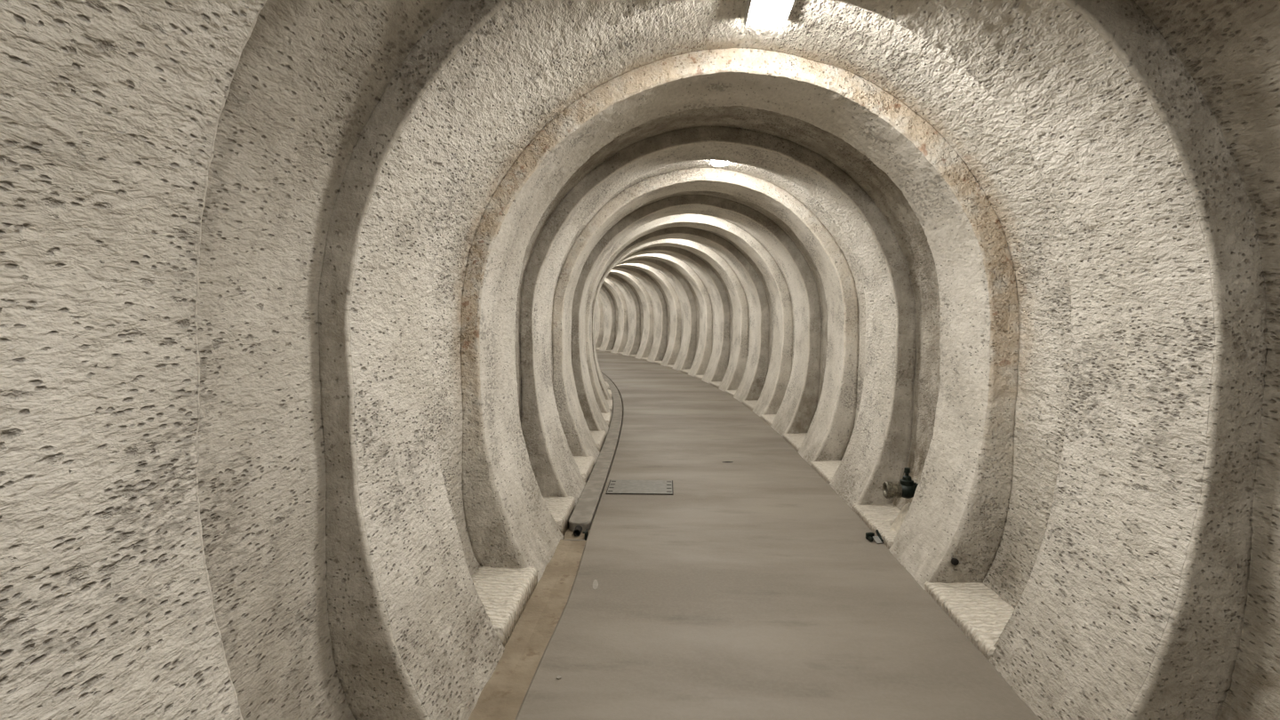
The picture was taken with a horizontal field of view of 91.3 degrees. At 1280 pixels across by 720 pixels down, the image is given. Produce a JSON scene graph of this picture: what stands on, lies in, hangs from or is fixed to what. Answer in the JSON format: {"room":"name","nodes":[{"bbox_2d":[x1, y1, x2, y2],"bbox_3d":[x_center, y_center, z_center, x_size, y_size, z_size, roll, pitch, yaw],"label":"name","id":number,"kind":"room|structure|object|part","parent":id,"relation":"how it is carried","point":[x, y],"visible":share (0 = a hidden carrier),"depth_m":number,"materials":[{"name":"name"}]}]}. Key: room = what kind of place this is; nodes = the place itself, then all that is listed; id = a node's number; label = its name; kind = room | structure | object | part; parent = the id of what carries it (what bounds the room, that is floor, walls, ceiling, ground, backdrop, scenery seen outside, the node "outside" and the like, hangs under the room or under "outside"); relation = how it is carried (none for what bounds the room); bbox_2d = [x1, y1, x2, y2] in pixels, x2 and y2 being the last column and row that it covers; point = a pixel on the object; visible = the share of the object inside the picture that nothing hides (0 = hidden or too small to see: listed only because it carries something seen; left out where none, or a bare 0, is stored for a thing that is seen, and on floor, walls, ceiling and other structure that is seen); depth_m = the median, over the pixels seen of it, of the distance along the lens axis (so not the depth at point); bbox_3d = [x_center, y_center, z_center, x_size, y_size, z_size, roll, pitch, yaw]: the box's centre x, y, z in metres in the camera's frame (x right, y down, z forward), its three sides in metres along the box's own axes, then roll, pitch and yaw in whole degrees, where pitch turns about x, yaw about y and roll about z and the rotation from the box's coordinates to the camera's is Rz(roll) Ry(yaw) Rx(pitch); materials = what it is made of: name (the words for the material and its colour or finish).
{"room":"underground passage","nodes":[
{"label":"underground passage","id":0,"kind":"room"},
{"bbox_2d":[447,0,976,285],"bbox_3d":[-1.703,-2.413,15.575,5.420,0.848,36.256,-1,4,-11],"label":"ceiling","id":1,"kind":"structure","parent":0,"point":[871,46],"depth_m":3.14,"materials":[{"name":"concrete"}]},
{"bbox_2d":[708,160,730,166],"bbox_3d":[0.723,-1.822,5.560,0.196,0.109,0.420,0,4,2],"label":"ceiling light","id":2,"kind":"object","parent":1,"relation":"attached to","point":[714,163],"visible":0.34,"depth_m":5.67,"materials":[{"name":"white plastic"}]},
{"bbox_2d":[744,0,794,28],"bbox_3d":[0.581,-1.605,2.764,0.196,0.109,0.420,0,4,3],"label":"ceiling light","id":3,"kind":"object","parent":1,"relation":"attached to","point":[760,13],"visible":1,"depth_m":2.82,"materials":[{"name":"white plastic"}]},
{"bbox_3d":[0.489,-1.581,2.772,0.010,0.026,0.420,0,4,3],"label":"rail","id":4,"kind":"part","parent":3,"relation":"part of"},
{"bbox_3d":[0.673,-1.581,2.760,0.010,0.026,0.420,0,4,3],"label":"rail","id":5,"kind":"part","parent":3,"relation":"part of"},
{"bbox_2d":[197,0,1279,719],"bbox_3d":[-1.660,-0.922,15.715,6.457,3.034,36.599,-1,4,-11],"label":"wall","id":6,"kind":"structure","parent":0,"point":[309,76],"depth_m":1.94,"materials":[{"name":"concrete"}]},
{"bbox_2d":[471,566,537,647],"bbox_3d":[-0.778,1.284,3.281,0.335,0.159,0.717,0,4,3],"label":"concrete ledge","id":7,"kind":"object","parent":6,"relation":"attached to","point":[504,594],"visible":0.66,"depth_m":3.29,"materials":[{"name":"beige concrete"}]},
{"bbox_2d":[542,496,575,535],"bbox_3d":[-0.701,1.173,4.713,0.335,0.159,0.617,0,4,3],"label":"concrete ledge","id":8,"kind":"object","parent":6,"relation":"attached to","point":[561,508],"visible":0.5,"depth_m":4.71,"materials":[{"name":"grey concrete"}]},
{"bbox_2d":[572,456,594,482],"bbox_3d":[-0.642,1.070,6.049,0.336,0.159,0.717,0,4,2],"label":"concrete ledge","id":9,"kind":"object","parent":6,"relation":"attached to","point":[585,465],"visible":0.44,"depth_m":6.06,"materials":[{"name":"grey concrete"}]},
{"bbox_2d":[563,407,623,539],"bbox_3d":[-3.070,0.293,18.552,2.928,0.606,28.989,-1,4,-15],"label":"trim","id":10,"kind":"structure","parent":6,"relation":"attached to","point":[569,534],"depth_m":4.51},
{"bbox_2d":[589,430,605,452],"bbox_3d":[-0.600,0.968,7.369,0.335,0.159,0.831,0,4,1],"label":"concrete ledge","id":11,"kind":"object","parent":6,"relation":"attached to","point":[598,436],"visible":0.38,"depth_m":7.36,"materials":[{"name":"grey concrete"}]},
{"bbox_2d":[600,412,611,427],"bbox_3d":[-0.583,0.857,8.793,0.336,0.158,0.706,0,4,0],"label":"concrete ledge","id":12,"kind":"object","parent":6,"relation":"attached to","point":[607,417],"visible":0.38,"depth_m":8.75,"materials":[{"name":"grey concrete"}]},
{"bbox_2d":[606,400,612,412],"bbox_3d":[-0.608,0.757,10.090,0.335,0.158,0.818,0,4,-2],"label":"concrete ledge","id":13,"kind":"object","parent":6,"relation":"attached to","point":[609,402],"visible":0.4,"depth_m":9.95,"materials":[{"name":"grey concrete"}]},
{"bbox_2d":[652,360,662,364],"bbox_3d":[0.645,0.105,18.726,0.324,0.129,0.868,-1,4,-14],"label":"concrete ledge","id":14,"kind":"object","parent":6,"relation":"attached to","point":[655,362],"visible":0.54,"depth_m":18.78,"materials":[{"name":"grey concrete"}]},
{"bbox_2d":[679,368,689,374],"bbox_3d":[1.261,0.323,15.917,0.325,0.126,0.871,-1,4,-10],"label":"concrete ledge","id":15,"kind":"object","parent":6,"relation":"attached to","point":[684,371],"visible":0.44,"depth_m":15.97,"materials":[{"name":"grey concrete"}]},
{"bbox_2d":[693,374,703,379],"bbox_3d":[1.492,0.426,14.557,0.324,0.128,0.749,-1,4,-9],"label":"concrete ledge","id":16,"kind":"object","parent":6,"relation":"attached to","point":[700,377],"visible":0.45,"depth_m":14.56,"materials":[{"name":"grey concrete"}]},
{"bbox_2d":[708,381,721,388],"bbox_3d":[1.690,0.541,13.064,0.324,0.128,0.875,0,4,-6],"label":"concrete ledge","id":17,"kind":"object","parent":6,"relation":"attached to","point":[716,384],"visible":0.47,"depth_m":13.13,"materials":[{"name":"grey concrete"}]},
{"bbox_2d":[724,389,736,397],"bbox_3d":[1.820,0.647,11.685,0.324,0.127,0.751,0,4,-4],"label":"concrete ledge","id":18,"kind":"object","parent":6,"relation":"attached to","point":[732,392],"visible":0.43,"depth_m":11.73,"materials":[{"name":"grey concrete"}]},
{"bbox_2d":[742,400,757,410],"bbox_3d":[1.903,0.763,10.180,0.325,0.128,0.874,0,4,-2],"label":"concrete ledge","id":19,"kind":"object","parent":6,"relation":"attached to","point":[750,404],"visible":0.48,"depth_m":10.24,"materials":[{"name":"grey concrete"}]},
{"bbox_2d":[760,414,775,425],"bbox_3d":[1.928,0.868,8.800,0.326,0.128,0.744,0,4,0],"label":"concrete ledge","id":20,"kind":"object","parent":6,"relation":"attached to","point":[769,419],"visible":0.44,"depth_m":8.86,"materials":[{"name":"grey concrete"}]},
{"bbox_2d":[782,432,807,451],"bbox_3d":[1.910,0.984,7.308,0.325,0.129,0.857,0,4,1],"label":"concrete ledge","id":21,"kind":"object","parent":6,"relation":"attached to","point":[796,440],"visible":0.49,"depth_m":7.38,"materials":[{"name":"grey concrete"}]},
{"bbox_2d":[810,460,840,483],"bbox_3d":[1.866,1.087,5.952,0.324,0.129,0.730,0,4,2],"label":"concrete ledge","id":22,"kind":"object","parent":6,"relation":"attached to","point":[827,469],"visible":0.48,"depth_m":6.01,"materials":[{"name":"grey concrete"}]},
{"bbox_2d":[852,503,900,549],"bbox_3d":[1.801,1.202,4.482,0.325,0.129,0.851,0,4,3],"label":"concrete ledge","id":23,"kind":"object","parent":6,"relation":"attached to","point":[881,517],"visible":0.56,"depth_m":4.57,"materials":[{"name":"beige concrete"}]},
{"bbox_2d":[890,503,910,531],"bbox_3d":[1.803,1.072,4.279,0.180,0.200,0.155,0,4,3],"label":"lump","id":24,"kind":"object","parent":23,"relation":"on","point":[897,524],"visible":0.52,"depth_m":4.26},
{"bbox_2d":[882,467,918,498],"bbox_3d":[1.839,0.829,4.210,0.373,0.210,0.116,0,4,3],"label":"valve","id":25,"kind":"object","parent":6,"relation":"attached to","point":[906,488],"visible":0.83,"depth_m":4.18,"materials":[{"name":"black metal"}]},
{"bbox_3d":[1.796,0.755,4.207,0.037,0.062,0.037,-1,4,-20],"label":"stem","id":26,"kind":"part","parent":25,"relation":"part of","materials":[{"name":"black metal"}]},
{"bbox_2d":[924,581,1015,660],"bbox_3d":[1.728,1.306,3.134,0.324,0.129,0.729,0,4,3],"label":"concrete ledge","id":27,"kind":"object","parent":6,"relation":"attached to","point":[978,611],"visible":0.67,"depth_m":3.15,"materials":[{"name":"beige concrete"}]},
{"bbox_2d":[514,349,1039,719],"bbox_3d":[-1.605,0.478,15.804,5.424,0.745,36.352,-1,4,-11],"label":"floor","id":28,"kind":"structure","parent":0,"point":[751,590],"depth_m":3.30,"materials":[{"name":"concrete"}]},
{"bbox_2d":[0,0,266,719],"bbox_3d":[0.352,0.011,1.029,3.088,3.005,0.784,0,4,4],"label":"wall","id":29,"kind":"structure","parent":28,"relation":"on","point":[110,110],"depth_m":1.20,"materials":[{"name":"grey concrete"}]},
{"bbox_2d":[468,539,586,719],"bbox_3d":[-0.807,1.620,1.188,0.535,0.361,6.324,0,4,4],"label":"plank","id":30,"kind":"object","parent":28,"relation":"in","point":[501,698],"visible":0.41,"depth_m":3.01,"materials":[{"name":"brown wood"}]},
{"bbox_2d":[564,525,588,541],"bbox_3d":[-0.455,1.239,4.463,0.170,0.061,0.301,0,4,3],"label":"outlet","id":31,"kind":"object","parent":30,"relation":"in","point":[579,528],"visible":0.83,"depth_m":4.49,"materials":[{"name":"grey metal"}]},
{"bbox_2d":[592,579,598,589],"bbox_3d":[-0.254,1.276,3.556,0.032,0.002,0.135,0,4,-2],"label":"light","id":32,"kind":"object","parent":28,"relation":"on","point":[595,583],"visible":1,"depth_m":3.56,"materials":[{"name":"grey"}]},
{"bbox_2d":[568,373,622,531],"bbox_3d":[-2.165,0.273,16.843,1.964,0.375,24.771,-1,4,-12],"label":"gutter cover","id":33,"kind":"object","parent":28,"relation":"on","point":[584,511],"visible":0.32,"depth_m":5.93,"materials":[{"name":"grey concrete"}]},
{"bbox_2d":[594,296,602,348],"bbox_3d":[-3.062,-1.892,25.610,3.083,3.004,0.654,-2,4,-23],"label":"arch","id":34,"kind":"object","parent":28,"relation":"on","point":[598,309],"visible":0.23,"depth_m":25.93,"materials":[{"name":"grey concrete"}]},
{"bbox_2d":[599,285,615,351],"bbox_3d":[-2.542,-1.795,24.379,3.086,3.003,0.778,-2,4,-21],"label":"arch","id":35,"kind":"object","parent":28,"relation":"on","point":[609,337],"visible":0.32,"depth_m":24.62,"materials":[{"name":"grey concrete"}]},
{"bbox_2d":[602,278,627,353],"bbox_3d":[-2.012,-1.689,23.014,3.076,3.001,0.652,-1,4,-20],"label":"arch","id":36,"kind":"object","parent":28,"relation":"on","point":[621,338],"visible":0.36,"depth_m":23.25,"materials":[{"name":"beige concrete"}]},
{"bbox_2d":[606,272,639,355],"bbox_3d":[-1.573,-1.591,21.754,3.087,3.002,0.784,-1,4,-18],"label":"arch","id":37,"kind":"object","parent":28,"relation":"on","point":[632,345],"visible":0.45,"depth_m":21.90,"materials":[{"name":"beige concrete"}]},
{"bbox_2d":[609,270,653,359],"bbox_3d":[-1.123,-1.484,20.360,3.089,3.003,0.649,-1,4,-16],"label":"arch","id":38,"kind":"object","parent":28,"relation":"on","point":[647,338],"visible":0.41,"depth_m":20.51,"materials":[{"name":"beige concrete"}]},
{"bbox_2d":[611,266,666,362],"bbox_3d":[-0.761,-1.382,19.076,3.086,2.999,0.779,-1,4,-15],"label":"arch","id":39,"kind":"object","parent":28,"relation":"on","point":[658,350],"visible":0.41,"depth_m":19.12,"materials":[{"name":"beige concrete"}]},
{"bbox_2d":[605,480,673,495],"bbox_3d":[0.005,1.120,5.532,0.575,0.010,0.455,0,4,2],"label":"cover","id":40,"kind":"object","parent":28,"relation":"on","point":[665,487],"visible":1,"depth_m":5.49,"materials":[{"name":"grey metal"}]},
{"bbox_2d":[615,263,681,366],"bbox_3d":[-0.395,-1.274,17.657,3.081,3.001,0.647,-1,4,-13],"label":"arch","id":41,"kind":"object","parent":28,"relation":"on","point":[674,346],"visible":0.55,"depth_m":17.71,"materials":[{"name":"beige concrete"}]},
{"bbox_2d":[617,258,695,370],"bbox_3d":[-0.113,-1.175,16.362,3.084,3.006,0.788,-1,4,-11],"label":"arch","id":42,"kind":"object","parent":28,"relation":"on","point":[686,355],"visible":0.52,"depth_m":16.31,"materials":[{"name":"beige concrete"}]},
{"bbox_2d":[618,253,712,376],"bbox_3d":[0.156,-1.062,14.923,3.077,3.002,0.663,-1,4,-9],"label":"arch","id":43,"kind":"object","parent":28,"relation":"on","point":[700,364],"visible":0.49,"depth_m":14.88,"materials":[{"name":"beige concrete"}]},
{"bbox_2d":[593,238,748,391],"bbox_3d":[0.520,-0.850,12.141,3.084,3.006,0.674,0,4,-5],"label":"arch","id":44,"kind":"object","parent":28,"relation":"on","point":[733,375],"visible":0.7,"depth_m":12.00,"materials":[{"name":"beige concrete"}]},
{"bbox_2d":[616,246,729,383],"bbox_3d":[0.360,-0.961,13.598,3.082,3.005,0.778,-1,4,-7],"label":"arch","id":45,"kind":"object","parent":28,"relation":"on","point":[717,365],"visible":0.56,"depth_m":13.45,"materials":[{"name":"beige concrete"}]},
{"bbox_2d":[592,226,769,407],"bbox_3d":[0.626,-0.743,10.806,3.092,3.001,0.817,0,4,-3],"label":"arch","id":46,"kind":"object","parent":28,"relation":"on","point":[750,388],"visible":0.92,"depth_m":10.55,"materials":[{"name":"grey concrete"}]},
{"bbox_2d":[584,213,792,416],"bbox_3d":[0.678,-0.633,9.346,3.086,3.004,0.676,0,4,-1],"label":"arch","id":47,"kind":"object","parent":28,"relation":"on","point":[771,398],"visible":0.92,"depth_m":9.09,"materials":[{"name":"beige concrete"}]},
{"bbox_2d":[570,194,821,438],"bbox_3d":[0.682,-0.530,8.007,3.083,3.007,0.808,0,4,1],"label":"arch","id":48,"kind":"object","parent":28,"relation":"on","point":[796,413],"visible":0.98,"depth_m":7.69,"materials":[{"name":"grey concrete"}]},
{"bbox_2d":[552,168,858,465],"bbox_3d":[0.646,-0.417,6.552,3.086,3.005,0.646,0,4,2],"label":"arch","id":49,"kind":"object","parent":28,"relation":"on","point":[828,435],"visible":0.97,"depth_m":6.28,"materials":[{"name":"grey concrete"}]},
{"bbox_2d":[519,126,917,509],"bbox_3d":[0.595,-0.310,5.208,3.079,3.001,0.776,0,4,3],"label":"arch","id":50,"kind":"object","parent":28,"relation":"on","point":[876,452],"visible":0.99,"depth_m":4.93,"materials":[{"name":"grey concrete"}]},
{"bbox_2d":[460,48,1019,590],"bbox_3d":[0.531,-0.208,3.857,3.084,3.007,0.857,0,4,3],"label":"arch","id":51,"kind":"object","parent":28,"relation":"on","point":[958,508],"visible":1,"depth_m":3.56,"materials":[{"name":"grey concrete"}]},
{"bbox_2d":[951,558,959,565],"bbox_3d":[1.728,1.106,3.443,0.038,0.037,0.036,0,4,3],"label":"plug","id":52,"kind":"object","parent":51,"relation":"attached to","point":[954,561],"visible":1,"depth_m":3.43,"materials":[{"name":"black plastic"}]},
{"bbox_2d":[318,0,1268,719],"bbox_3d":[0.446,-0.095,2.416,3.084,3.002,0.767,0,4,4],"label":"arch","id":53,"kind":"object","parent":28,"relation":"on","point":[1132,604],"visible":0.99,"depth_m":2.21,"materials":[{"name":"grey concrete"}]},
{"bbox_2d":[865,529,883,543],"bbox_3d":[1.579,1.187,4.216,0.078,0.066,0.104,0,4,-6],"label":"bracket","id":54,"kind":"object","parent":28,"relation":"on","point":[870,536],"visible":1,"depth_m":4.22,"materials":[{"name":"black metal"}]},
{"bbox_3d":[1.593,1.206,4.199,0.040,0.028,0.065,0,4,-6],"label":"plate","id":55,"kind":"part","parent":54,"relation":"part of","materials":[{"name":"metal"}]}
]}

